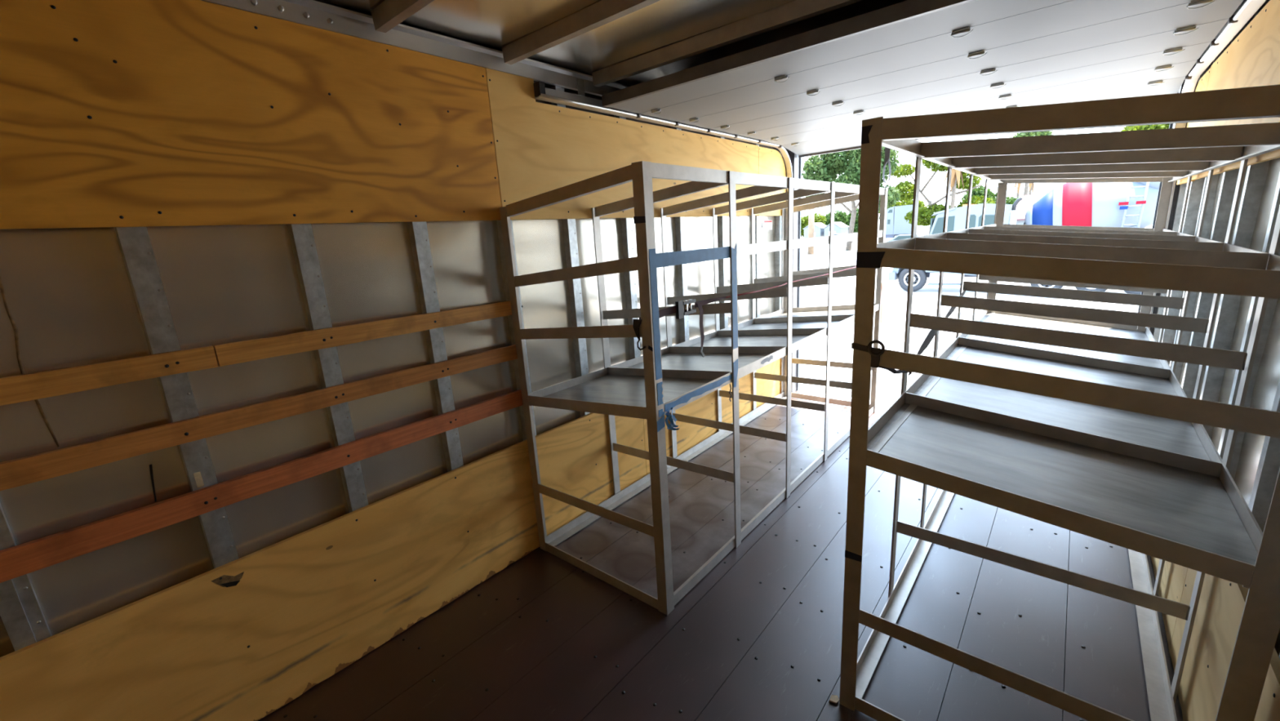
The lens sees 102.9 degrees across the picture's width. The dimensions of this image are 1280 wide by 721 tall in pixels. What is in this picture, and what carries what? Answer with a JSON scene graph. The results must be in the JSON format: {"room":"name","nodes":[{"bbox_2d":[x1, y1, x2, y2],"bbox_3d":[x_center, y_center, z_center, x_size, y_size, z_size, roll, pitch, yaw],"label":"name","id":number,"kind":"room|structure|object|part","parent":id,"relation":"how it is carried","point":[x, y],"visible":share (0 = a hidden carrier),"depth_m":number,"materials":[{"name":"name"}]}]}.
{"room":"vehicle interior","nodes":[
{"label":"vehicle interior","id":0,"kind":"room"},
{"bbox_2d":[0,0,786,720],"bbox_3d":[-0.477,-0.204,2.707,0.089,2.560,5.970,8,18,39],"label":"wall","id":1,"kind":"structure","parent":0,"point":[262,420],"depth_m":1.76,"materials":[{"name":"wood"}]},
{"bbox_3d":[-1.875,0.278,1.129,0.010,2.356,0.423,8,18,39],"label":"skin panel","id":2,"kind":"part","parent":1,"relation":"part of","materials":[{"name":"metal"}]},
{"bbox_3d":[-1.601,0.184,1.445,0.010,2.356,0.430,8,18,39],"label":"skin panel","id":3,"kind":"part","parent":1,"relation":"part of","materials":[{"name":"metal"}]},
{"bbox_3d":[-1.325,0.090,1.763,0.009,2.356,0.429,8,18,39],"label":"skin panel","id":4,"kind":"part","parent":1,"relation":"part of","materials":[{"name":"metal"}]},
{"bbox_3d":[-1.050,-0.004,2.080,0.009,2.356,0.428,8,18,39],"label":"skin panel","id":5,"kind":"part","parent":1,"relation":"part of","materials":[{"name":"metal"}]},
{"bbox_3d":[-0.774,-0.098,2.398,0.010,2.356,0.430,8,18,39],"label":"skin panel","id":6,"kind":"part","parent":1,"relation":"part of","materials":[{"name":"metal"}]},
{"bbox_3d":[-0.503,-0.190,2.710,0.010,2.356,0.413,8,18,39],"label":"skin panel","id":7,"kind":"part","parent":1,"relation":"part of","materials":[{"name":"metal"}]},
{"bbox_3d":[-0.220,-0.287,3.036,0.010,2.356,0.468,8,18,39],"label":"skin panel","id":8,"kind":"part","parent":1,"relation":"part of","materials":[{"name":"metal"}]},
{"bbox_3d":[0.108,-0.399,3.414,0.010,2.356,0.553,8,18,39],"label":"skin panel","id":9,"kind":"part","parent":1,"relation":"part of","materials":[{"name":"metal"}]},
{"bbox_2d":[533,78,792,200],"bbox_3d":[0.497,-0.584,3.714,0.048,2.282,2.883,8,18,39],"label":"trim","id":10,"kind":"structure","parent":1,"relation":"attached to","point":[580,100],"depth_m":2.76,"materials":[{"name":"metal"}]},
{"bbox_3d":[0.461,-0.519,3.821,0.010,2.356,0.548,8,18,39],"label":"skin panel","id":11,"kind":"part","parent":1,"relation":"part of","materials":[{"name":"metal"}]},
{"bbox_3d":[0.813,-0.639,4.227,0.010,2.356,0.548,8,18,39],"label":"skin panel","id":12,"kind":"part","parent":1,"relation":"part of","materials":[{"name":"metal"}]},
{"bbox_3d":[1.129,-0.747,4.592,0.010,2.356,0.438,8,18,39],"label":"skin panel","id":13,"kind":"part","parent":1,"relation":"part of","materials":[{"name":"metal"}]},
{"bbox_2d":[782,147,801,392],"bbox_3d":[1.433,-0.865,4.866,0.143,2.420,0.135,8,18,39],"label":"trim","id":14,"kind":"structure","parent":1,"relation":"attached to","point":[796,162],"depth_m":4.78,"materials":[{"name":"metal"}]},
{"bbox_2d":[797,389,892,404],"bbox_3d":[2.506,0.477,4.409,2.480,0.101,0.053,8,18,39],"label":"trim","id":15,"kind":"structure","parent":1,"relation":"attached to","point":[798,390],"depth_m":4.91,"materials":[{"name":"metal"}]},
{"bbox_2d":[257,391,1182,720],"bbox_3d":[0.585,1.127,2.193,2.650,0.092,5.990,8,18,39],"label":"floor","id":16,"kind":"structure","parent":0,"point":[758,637],"depth_m":2.13,"materials":[{"name":"wood"}]},
{"bbox_2d":[499,160,888,615],"bbox_3d":[0.721,-0.170,3.373,0.900,1.855,3.042,8,18,39],"label":"metal rack","id":17,"kind":"object","parent":16,"relation":"on","point":[651,386],"visible":0.94,"depth_m":2.66,"materials":[{"name":"grey metal"}]},
{"bbox_3d":[-0.558,0.153,2.550,0.050,1.769,0.050,8,18,39],"label":"post","id":18,"kind":"part","parent":17,"relation":"part of","materials":[{"name":"metal"}]},
{"bbox_3d":[-0.192,0.021,3.004,0.008,1.768,0.050,8,18,39],"label":"post","id":19,"kind":"part","parent":17,"relation":"part of","materials":[{"name":"metal"}]},
{"bbox_3d":[0.060,0.197,2.027,0.050,1.855,0.050,8,18,39],"label":"post","id":20,"kind":"part","parent":17,"relation":"part of","materials":[{"name":"metal"}]},
{"bbox_3d":[0.407,-0.131,3.658,0.050,0.050,3.030,8,18,39],"label":"rail","id":21,"kind":"part","parent":17,"relation":"part of","materials":[{"name":"metal"}]},
{"bbox_3d":[0.456,0.659,3.849,0.050,0.050,3.030,8,18,39],"label":"rail","id":22,"kind":"part","parent":17,"relation":"part of","materials":[{"name":"metal"}]},
{"bbox_3d":[0.200,-0.113,3.457,0.008,1.768,0.050,8,18,39],"label":"post","id":23,"kind":"part","parent":17,"relation":"part of","materials":[{"name":"metal"}]},
{"bbox_2d":[528,303,875,418],"bbox_3d":[0.709,-0.128,3.397,0.833,0.128,3.040,8,18,39],"label":"tray","id":24,"kind":"object","parent":17,"relation":"on","point":[617,389],"depth_m":2.87,"materials":[{"name":"metal"}]},
{"bbox_3d":[0.595,-0.247,3.912,0.008,1.768,0.050,8,18,39],"label":"post","id":25,"kind":"part","parent":17,"relation":"part of","materials":[{"name":"metal"}]},
{"bbox_3d":[0.459,0.070,2.454,0.008,1.854,0.050,8,18,39],"label":"post","id":26,"kind":"part","parent":17,"relation":"part of","materials":[{"name":"metal"}]},
{"bbox_2d":[632,266,856,356],"bbox_3d":[0.954,-0.386,3.063,0.057,0.271,2.995,8,18,39],"label":"strap","id":27,"kind":"object","parent":17,"relation":"attached to","point":[681,308],"visible":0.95,"depth_m":2.16,"materials":[{"name":"red"}]},
{"bbox_3d":[1.158,-0.548,3.269,0.008,0.020,2.360,8,18,39],"label":"cord","id":28,"kind":"part","parent":27,"relation":"part of","materials":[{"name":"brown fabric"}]},
{"bbox_3d":[0.970,-0.375,4.344,0.008,1.768,0.050,8,18,39],"label":"post","id":29,"kind":"part","parent":17,"relation":"part of","materials":[{"name":"metal"}]},
{"bbox_3d":[0.968,-1.004,2.913,0.020,0.050,3.030,8,18,39],"label":"rail","id":30,"kind":"part","parent":17,"relation":"part of","materials":[{"name":"metal"}]},
{"bbox_3d":[1.011,-0.124,3.136,0.050,0.050,3.030,8,18,39],"label":"rail","id":31,"kind":"part","parent":17,"relation":"part of","materials":[{"name":"metal"}]},
{"bbox_3d":[1.065,0.741,3.345,0.050,0.050,3.030,8,18,39],"label":"rail","id":32,"kind":"part","parent":17,"relation":"part of","materials":[{"name":"metal"}]},
{"bbox_3d":[1.355,-0.499,4.755,0.050,1.769,0.050,8,18,39],"label":"post","id":33,"kind":"part","parent":17,"relation":"part of","materials":[{"name":"metal"}]},
{"bbox_3d":[0.851,-0.064,2.907,0.008,1.854,0.050,8,18,39],"label":"post","id":34,"kind":"part","parent":17,"relation":"part of","materials":[{"name":"metal"}]},
{"bbox_3d":[0.987,-0.692,2.989,0.020,0.050,3.030,8,18,39],"label":"rail","id":35,"kind":"part","parent":17,"relation":"part of","materials":[{"name":"metal"}]},
{"bbox_3d":[1.246,-0.199,3.361,0.008,1.854,0.050,8,18,39],"label":"post","id":36,"kind":"part","parent":17,"relation":"part of","materials":[{"name":"metal"}]},
{"bbox_3d":[1.973,-0.455,4.232,0.050,1.855,0.050,8,18,39],"label":"post","id":37,"kind":"part","parent":17,"relation":"part of","materials":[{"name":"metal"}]},
{"bbox_2d":[880,282,883,326],"bbox_3d":[2.002,-0.460,4.218,0.006,0.370,0.074,8,18,39],"label":"strap","id":38,"kind":"object","parent":17,"relation":"hanging from","point":[882,282],"visible":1,"depth_m":4.22,"materials":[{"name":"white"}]},
{"bbox_2d":[829,694,839,703],"bbox_3d":[0.675,1.175,1.769,0.030,0.007,0.035,8,18,39],"label":"chip","id":39,"kind":"object","parent":16,"relation":"on","point":[834,699],"visible":1,"depth_m":1.76,"materials":[{"name":"beige wood"}]},
{"bbox_2d":[839,84,1279,720],"bbox_3d":[1.910,0.001,2.361,0.858,1.857,2.976,8,18,39],"label":"metal rack","id":40,"kind":"object","parent":16,"relation":"on","point":[1077,420],"visible":1,"depth_m":1.52,"materials":[{"name":"grey metal"}]},
{"bbox_3d":[0.665,0.277,1.540,0.050,1.857,0.050,8,18,39],"label":"post","id":41,"kind":"part","parent":40,"relation":"part of","materials":[{"name":"metal"}]},
{"bbox_2d":[851,339,911,373],"bbox_3d":[0.683,-0.013,1.426,0.168,0.097,0.058,8,18,39],"label":"strap","id":42,"kind":"object","parent":40,"relation":"on","point":[875,353],"visible":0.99,"depth_m":1.42,"materials":[{"name":"grey fabric"}]},
{"bbox_3d":[1.027,0.146,1.989,0.008,1.856,0.050,8,18,39],"label":"post","id":43,"kind":"part","parent":40,"relation":"part of","materials":[{"name":"metal"}]},
{"bbox_3d":[1.660,0.825,2.822,0.050,0.050,2.964,8,18,39],"label":"rail","id":44,"kind":"part","parent":40,"relation":"part of","materials":[{"name":"metal"}]},
{"bbox_3d":[1.606,-0.045,2.612,0.050,0.050,2.964,8,18,39],"label":"rail","id":45,"kind":"part","parent":40,"relation":"part of","materials":[{"name":"metal"}]},
{"bbox_3d":[1.392,0.022,2.409,0.008,1.856,0.050,8,18,39],"label":"post","id":46,"kind":"part","parent":40,"relation":"part of","materials":[{"name":"metal"}]},
{"bbox_3d":[1.560,-0.610,2.485,0.020,0.050,2.964,8,18,39],"label":"rail","id":47,"kind":"part","parent":40,"relation":"part of","materials":[{"name":"metal"}]},
{"bbox_2d":[908,288,966,375],"bbox_3d":[1.389,-0.165,2.344,0.015,0.202,1.155,8,18,39],"label":"strap","id":48,"kind":"object","parent":40,"relation":"attached to","point":[931,335],"visible":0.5,"depth_m":2.17,"materials":[{"name":"grey fabric"}]},
{"bbox_3d":[1.541,-0.919,2.410,0.020,0.050,2.964,8,18,39],"label":"rail","id":49,"kind":"part","parent":40,"relation":"part of","materials":[{"name":"metal"}]},
{"bbox_3d":[1.768,-0.106,2.842,0.008,1.856,0.050,8,18,39],"label":"post","id":50,"kind":"part","parent":40,"relation":"part of","materials":[{"name":"metal"}]},
{"bbox_3d":[2.130,-0.230,3.260,0.008,1.856,0.050,8,18,39],"label":"post","id":51,"kind":"part","parent":40,"relation":"part of","materials":[{"name":"metal"}]},
{"bbox_3d":[2.536,-0.361,3.696,0.050,1.857,0.050,8,18,39],"label":"post","id":52,"kind":"part","parent":40,"relation":"part of","materials":[{"name":"metal"}]},
{"bbox_2d":[866,311,1257,586],"bbox_3d":[1.913,0.041,2.371,0.831,0.136,2.974,8,18,39],"label":"tray","id":53,"kind":"object","parent":40,"relation":"on","point":[1157,486],"depth_m":1.58,"materials":[{"name":"metal"}]},
{"bbox_3d":[2.268,0.908,2.321,0.050,0.050,2.964,8,18,39],"label":"rail","id":54,"kind":"part","parent":40,"relation":"part of","materials":[{"name":"metal"}]},
{"bbox_3d":[3.158,-0.236,3.194,0.050,1.775,0.050,8,18,39],"label":"post","id":55,"kind":"part","parent":40,"relation":"part of","materials":[{"name":"metal"}]},
{"bbox_3d":[2.784,-0.100,2.731,0.008,1.774,0.050,8,18,39],"label":"post","id":56,"kind":"part","parent":40,"relation":"part of","materials":[{"name":"metal"}]},
{"bbox_3d":[2.422,0.024,2.313,0.008,1.774,0.050,8,18,39],"label":"post","id":57,"kind":"part","parent":40,"relation":"part of","materials":[{"name":"metal"}]},
{"bbox_3d":[2.046,0.152,1.880,0.008,1.774,0.050,8,18,39],"label":"post","id":58,"kind":"part","parent":40,"relation":"part of","materials":[{"name":"metal"}]},
{"bbox_3d":[2.219,0.126,2.131,0.050,0.050,2.964,8,18,39],"label":"rail","id":59,"kind":"part","parent":40,"relation":"part of","materials":[{"name":"metal"}]},
{"bbox_3d":[2.195,-0.445,1.983,0.020,0.050,2.964,8,18,39],"label":"rail","id":60,"kind":"part","parent":40,"relation":"part of","materials":[{"name":"metal"}]},
{"bbox_3d":[2.176,-0.753,1.908,0.020,0.050,2.964,8,18,39],"label":"rail","id":61,"kind":"part","parent":40,"relation":"part of","materials":[{"name":"metal"}]},
{"bbox_3d":[1.681,0.276,1.460,0.008,1.774,0.050,8,18,39],"label":"post","id":62,"kind":"part","parent":40,"relation":"part of","materials":[{"name":"metal"}]},
{"bbox_3d":[1.287,0.402,1.037,0.050,1.775,0.050,8,18,39],"label":"post","id":63,"kind":"part","parent":40,"relation":"part of","materials":[{"name":"metal"}]},
{"bbox_2d":[200,0,1246,96],"bbox_3d":[0.437,-1.260,1.615,2.650,0.118,5.990,8,18,39],"label":"ceiling","id":64,"kind":"structure","parent":0,"point":[611,46],"depth_m":2.05,"materials":[{"name":"metal"}]},
{"bbox_3d":[-0.204,-1.072,0.872,2.480,0.008,0.563,8,18,39],"label":"panel","id":65,"kind":"part","parent":64,"relation":"part of","materials":[{"name":"metal"}]},
{"bbox_3d":[-0.498,-1.378,2.412,0.048,0.087,5.920,8,18,39],"label":"rail","id":66,"kind":"part","parent":64,"relation":"part of","materials":[{"name":"metal"}]},
{"bbox_3d":[0.156,-1.194,1.287,2.480,0.008,0.558,8,18,39],"label":"panel","id":67,"kind":"part","parent":64,"relation":"part of","materials":[{"name":"metal"}]},
{"bbox_3d":[0.514,-1.317,1.700,2.480,0.008,0.558,8,18,39],"label":"panel","id":68,"kind":"part","parent":64,"relation":"part of","materials":[{"name":"metal"}]},
{"bbox_3d":[0.874,-1.439,2.114,2.480,0.008,0.563,8,18,39],"label":"panel","id":69,"kind":"part","parent":64,"relation":"part of","materials":[{"name":"metal"}]},
{"bbox_2d":[601,0,1243,187],"bbox_3d":[1.534,-1.304,2.936,2.408,0.505,2.550,8,18,39],"label":"door","id":70,"kind":"structure","parent":64,"relation":"attached to","point":[809,93],"depth_m":2.38,"materials":[{"name":"metal"}]},
{"bbox_3d":[0.811,-1.271,2.066,2.364,0.028,0.283,8,18,39],"label":"panel","id":71,"kind":"part","parent":70,"relation":"part of","materials":[{"name":"white metal"}]},
{"bbox_3d":[1.023,-1.344,2.311,2.364,0.028,0.374,8,18,39],"label":"panel","id":72,"kind":"part","parent":70,"relation":"part of","materials":[{"name":"white metal"}]},
{"bbox_3d":[1.262,-1.425,2.587,2.364,0.028,0.366,8,18,39],"label":"panel","id":73,"kind":"part","parent":70,"relation":"part of","materials":[{"name":"white metal"}]},
{"bbox_3d":[1.499,-1.506,2.859,2.364,0.028,0.366,8,18,39],"label":"panel","id":74,"kind":"part","parent":70,"relation":"part of","materials":[{"name":"white metal"}]},
{"bbox_3d":[1.737,-1.587,3.134,2.364,0.028,0.371,8,18,39],"label":"panel","id":75,"kind":"part","parent":70,"relation":"part of","materials":[{"name":"white metal"}]},
{"bbox_3d":[1.977,-1.665,3.411,2.364,0.036,0.371,8,18,39],"label":"panel","id":76,"kind":"part","parent":70,"relation":"part of","materials":[{"name":"white metal"}]},
{"bbox_3d":[2.214,-1.715,3.690,2.364,0.083,0.356,8,18,39],"label":"panel","id":77,"kind":"part","parent":70,"relation":"part of","materials":[{"name":"white metal"}]},
{"bbox_3d":[1.393,-1.117,0.848,0.048,0.087,5.920,8,18,39],"label":"rail","id":78,"kind":"part","parent":64,"relation":"part of","materials":[{"name":"metal"}]},
{"bbox_2d":[1151,0,1279,720],"bbox_3d":[1.486,0.068,1.084,0.087,2.560,5.970,8,18,39],"label":"wall","id":79,"kind":"structure","parent":0,"point":[1251,58],"depth_m":1.72,"materials":[{"name":"wood"}]},
{"bbox_3d":[2.909,-0.399,2.697,0.010,2.356,0.428,8,18,39],"label":"skin panel","id":80,"kind":"part","parent":79,"relation":"part of","materials":[{"name":"metal"}]},
{"bbox_3d":[2.634,-0.305,2.380,0.010,2.356,0.428,8,18,39],"label":"skin panel","id":81,"kind":"part","parent":79,"relation":"part of","materials":[{"name":"metal"}]},
{"bbox_2d":[1137,0,1266,334],"bbox_3d":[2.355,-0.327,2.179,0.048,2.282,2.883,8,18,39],"label":"trim","id":82,"kind":"structure","parent":79,"relation":"attached to","point":[1250,7],"depth_m":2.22,"materials":[{"name":"metal"}]},
{"bbox_3d":[2.358,-0.211,2.063,0.010,2.356,0.428,8,18,39],"label":"skin panel","id":83,"kind":"part","parent":79,"relation":"part of","materials":[{"name":"metal"}]},
{"bbox_3d":[2.084,-0.117,1.746,0.010,2.356,0.428,8,18,39],"label":"skin panel","id":84,"kind":"part","parent":79,"relation":"part of","materials":[{"name":"metal"}]},
{"bbox_3d":[1.809,-0.023,1.429,0.010,2.356,0.428,8,18,39],"label":"skin panel","id":85,"kind":"part","parent":79,"relation":"part of","materials":[{"name":"metal"}]},
{"bbox_3d":[1.534,0.071,1.112,0.010,2.356,0.428,8,18,39],"label":"skin panel","id":86,"kind":"part","parent":79,"relation":"part of","materials":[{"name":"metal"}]},
{"label":"outside","id":87,"kind":"structure","parent":0,"visible":0},
{"bbox_2d":[798,224,1152,391],"bbox_3d":[64.153,-19.576,77.597,280.000,0.200,235.000,8,18,39],"label":"ground","id":88,"kind":"structure","parent":87,"point":[925,300],"depth_m":17.46,"materials":[{"name":"concrete"}]},
{"bbox_2d":[807,208,814,254],"bbox_3d":[18.655,-14.254,55.563,0.657,5.300,0.657,8,18,39],"label":"utility pole","id":89,"kind":"object","parent":88,"relation":"on","point":[811,211],"visible":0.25,"depth_m":55.30,"materials":[{"name":"brown wood"}]},
{"bbox_2d":[800,213,826,237],"bbox_3d":[35.044,-28.191,107.735,8.588,5.853,4.504,8,18,39],"label":"tree","id":90,"kind":"object","parent":88,"relation":"on","point":[819,218],"visible":0.31,"depth_m":105.93,"materials":[{"name":"green plant"}]},
{"bbox_2d":[802,222,826,238],"bbox_3d":[32.085,-23.220,92.806,3.300,3.580,4.300,8,18,39],"label":"storage shed","id":91,"kind":"object","parent":88,"relation":"on","point":[819,230],"visible":0.42,"depth_m":91.11,"materials":[{"name":"grey"}]},
{"bbox_2d":[800,248,857,252],"bbox_3d":[38.886,-11.074,48.450,280.000,0.040,2.000,8,18,39],"label":"curb","id":92,"kind":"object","parent":88,"relation":"on","point":[851,249],"depth_m":61.20,"materials":[{"name":"concrete"}]},
{"bbox_2d":[823,222,848,235],"bbox_3d":[34.847,-22.790,90.537,3.100,3.480,4.300,8,18,39],"label":"storage shed","id":93,"kind":"object","parent":88,"relation":"on","point":[838,227],"visible":0.49,"depth_m":89.31,"materials":[{"name":"grey"}]},
{"bbox_2d":[823,209,848,225],"bbox_3d":[42.397,-30.439,114.347,8.428,6.224,4.471,8,18,39],"label":"tree","id":94,"kind":"object","parent":88,"relation":"on","point":[839,216],"visible":0.28,"depth_m":111.78,"materials":[{"name":"green plant"}]},
{"bbox_2d":[801,146,901,250],"bbox_3d":[23.728,-19.046,58.046,11.117,12.885,5.404,8,18,39],"label":"tree","id":95,"kind":"object","parent":88,"relation":"on","point":[827,166],"visible":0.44,"depth_m":56.85,"materials":[{"name":"green plant"}]},
{"bbox_2d":[844,207,858,232],"bbox_3d":[50.161,-32.585,120.443,8.620,6.588,4.388,8,18,39],"label":"tree","id":96,"kind":"object","parent":88,"relation":"on","point":[855,227],"visible":0.2,"depth_m":119.25,"materials":[{"name":"green plant"}]},
{"bbox_2d":[813,369,917,403],"bbox_3d":[2.863,1.003,4.929,2.100,1.393,1.030,8,18,39],"label":"liftgate","id":97,"kind":"object","parent":88,"relation":"on","point":[889,387],"visible":0.16,"depth_m":5.14,"materials":[{"name":"metal"}]},
{"bbox_2d":[884,204,912,238],"bbox_3d":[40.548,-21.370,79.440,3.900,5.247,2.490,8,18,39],"label":"truck","id":98,"kind":"object","parent":88,"relation":"on","point":[896,224],"visible":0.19,"depth_m":78.59,"materials":[{"name":"white metal"}]},
{"bbox_3d":[40.691,-19.535,79.920,3.900,0.550,2.000,8,18,39],"label":"chassis frame","id":99,"kind":"part","parent":98,"relation":"part of","materials":[{"name":"grey metal"}]},
{"bbox_2d":[878,199,926,218],"bbox_3d":[45.874,-24.966,89.754,7.875,6.743,4.427,8,18,39],"label":"tree","id":100,"kind":"object","parent":88,"relation":"on","point":[921,203],"visible":0.09,"depth_m":87.68,"materials":[{"name":"green plant"}]},
{"bbox_2d":[887,234,922,241],"bbox_3d":[28.645,-12.553,53.965,4.300,1.550,1.720,8,18,39],"label":"parked car","id":101,"kind":"object","parent":88,"relation":"on","point":[900,237],"visible":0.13,"depth_m":53.72,"materials":[{"name":"white metal"}]},
{"bbox_2d":[890,158,995,234],"bbox_3d":[37.329,-20.738,63.390,12.425,11.984,5.401,8,18,39],"label":"tree","id":102,"kind":"object","parent":88,"relation":"on","point":[925,214],"visible":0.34,"depth_m":63.81,"materials":[{"name":"green plant"}]},
{"bbox_2d":[934,164,964,208],"bbox_3d":[35.773,-18.571,58.417,4.050,10.289,3.195,4,15,27],"label":"palm tree","id":103,"kind":"object","parent":88,"relation":"on","point":[955,178],"visible":0.27,"depth_m":57.73,"materials":[{"name":"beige plant"}]},
{"bbox_2d":[960,184,1014,204],"bbox_3d":[45.684,-19.312,65.867,7.513,7.042,4.451,8,18,39],"label":"tree","id":104,"kind":"object","parent":88,"relation":"on","point":[978,191],"visible":0.06,"depth_m":65.38,"materials":[{"name":"green plant"}]},
{"bbox_2d":[1008,195,1019,200],"bbox_3d":[60.120,-23.854,83.192,7.653,5.955,4.359,8,18,39],"label":"tree","id":105,"kind":"object","parent":88,"relation":"on","point":[1011,197],"visible":0.02,"depth_m":81.98,"materials":[{"name":"green plant"}]},
{"bbox_2d":[1013,183,1021,198],"bbox_3d":[63.726,-26.971,85.642,3.349,10.429,4.302,8,18,39],"label":"palm tree","id":106,"kind":"object","parent":88,"relation":"on","point":[1018,184],"visible":0.06,"depth_m":85.56,"materials":[{"name":"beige plant"}]},
{"bbox_2d":[888,182,1159,294],"bbox_3d":[14.791,-4.760,19.903,8.811,4.097,2.700,8,18,39],"label":"truck","id":107,"kind":"object","parent":88,"relation":"on","point":[1108,204],"visible":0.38,"depth_m":18.08,"materials":[{"name":"white metal"}]},
{"bbox_2d":[892,267,904,273],"bbox_3d":[12.133,-4.644,22.454,1.330,1.440,1.950,8,18,39],"label":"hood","id":108,"kind":"object","parent":107,"relation":"attached to","point":[897,270],"depth_m":22.21,"materials":[{"name":"white metal"}]},
{"bbox_3d":[14.919,-3.546,20.396,8.200,0.400,1.000,8,18,39],"label":"chassis frame","id":109,"kind":"part","parent":107,"relation":"part of","materials":[{"name":"grey metal"}]},
{"bbox_3d":[12.790,-3.464,21.283,1.130,0.420,0.550,8,18,39],"label":"fuel tank","id":110,"kind":"part","parent":107,"relation":"part of","materials":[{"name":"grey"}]},
{"bbox_2d":[1015,192,1047,224],"bbox_3d":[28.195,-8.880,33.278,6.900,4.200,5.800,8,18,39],"label":"truck","id":111,"kind":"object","parent":88,"relation":"on","point":[1028,200],"visible":0.14,"depth_m":33.59,"materials":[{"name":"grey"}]},
{"bbox_2d":[1028,182,1034,194],"bbox_3d":[75.482,-31.002,99.106,3.948,10.511,4.280,8,18,39],"label":"palm tree","id":112,"kind":"object","parent":88,"relation":"on","point":[1031,186],"visible":0.07,"depth_m":98.28,"materials":[{"name":"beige plant"}]},
{"bbox_2d":[1012,130,1053,195],"bbox_3d":[46.592,-21.394,61.749,4.508,12.887,3.423,8,18,39],"label":"tree","id":113,"kind":"object","parent":88,"relation":"on","point":[1037,133],"visible":0.15,"depth_m":59.77,"materials":[{"name":"green plant"}]},
{"bbox_2d":[1120,124,1169,131],"bbox_3d":[54.510,-20.040,55.325,5.355,12.328,3.279,8,18,39],"label":"tree","id":114,"kind":"object","parent":88,"relation":"on","point":[1158,126],"visible":0.24,"depth_m":53.68,"materials":[{"name":"green plant"}]}
]}

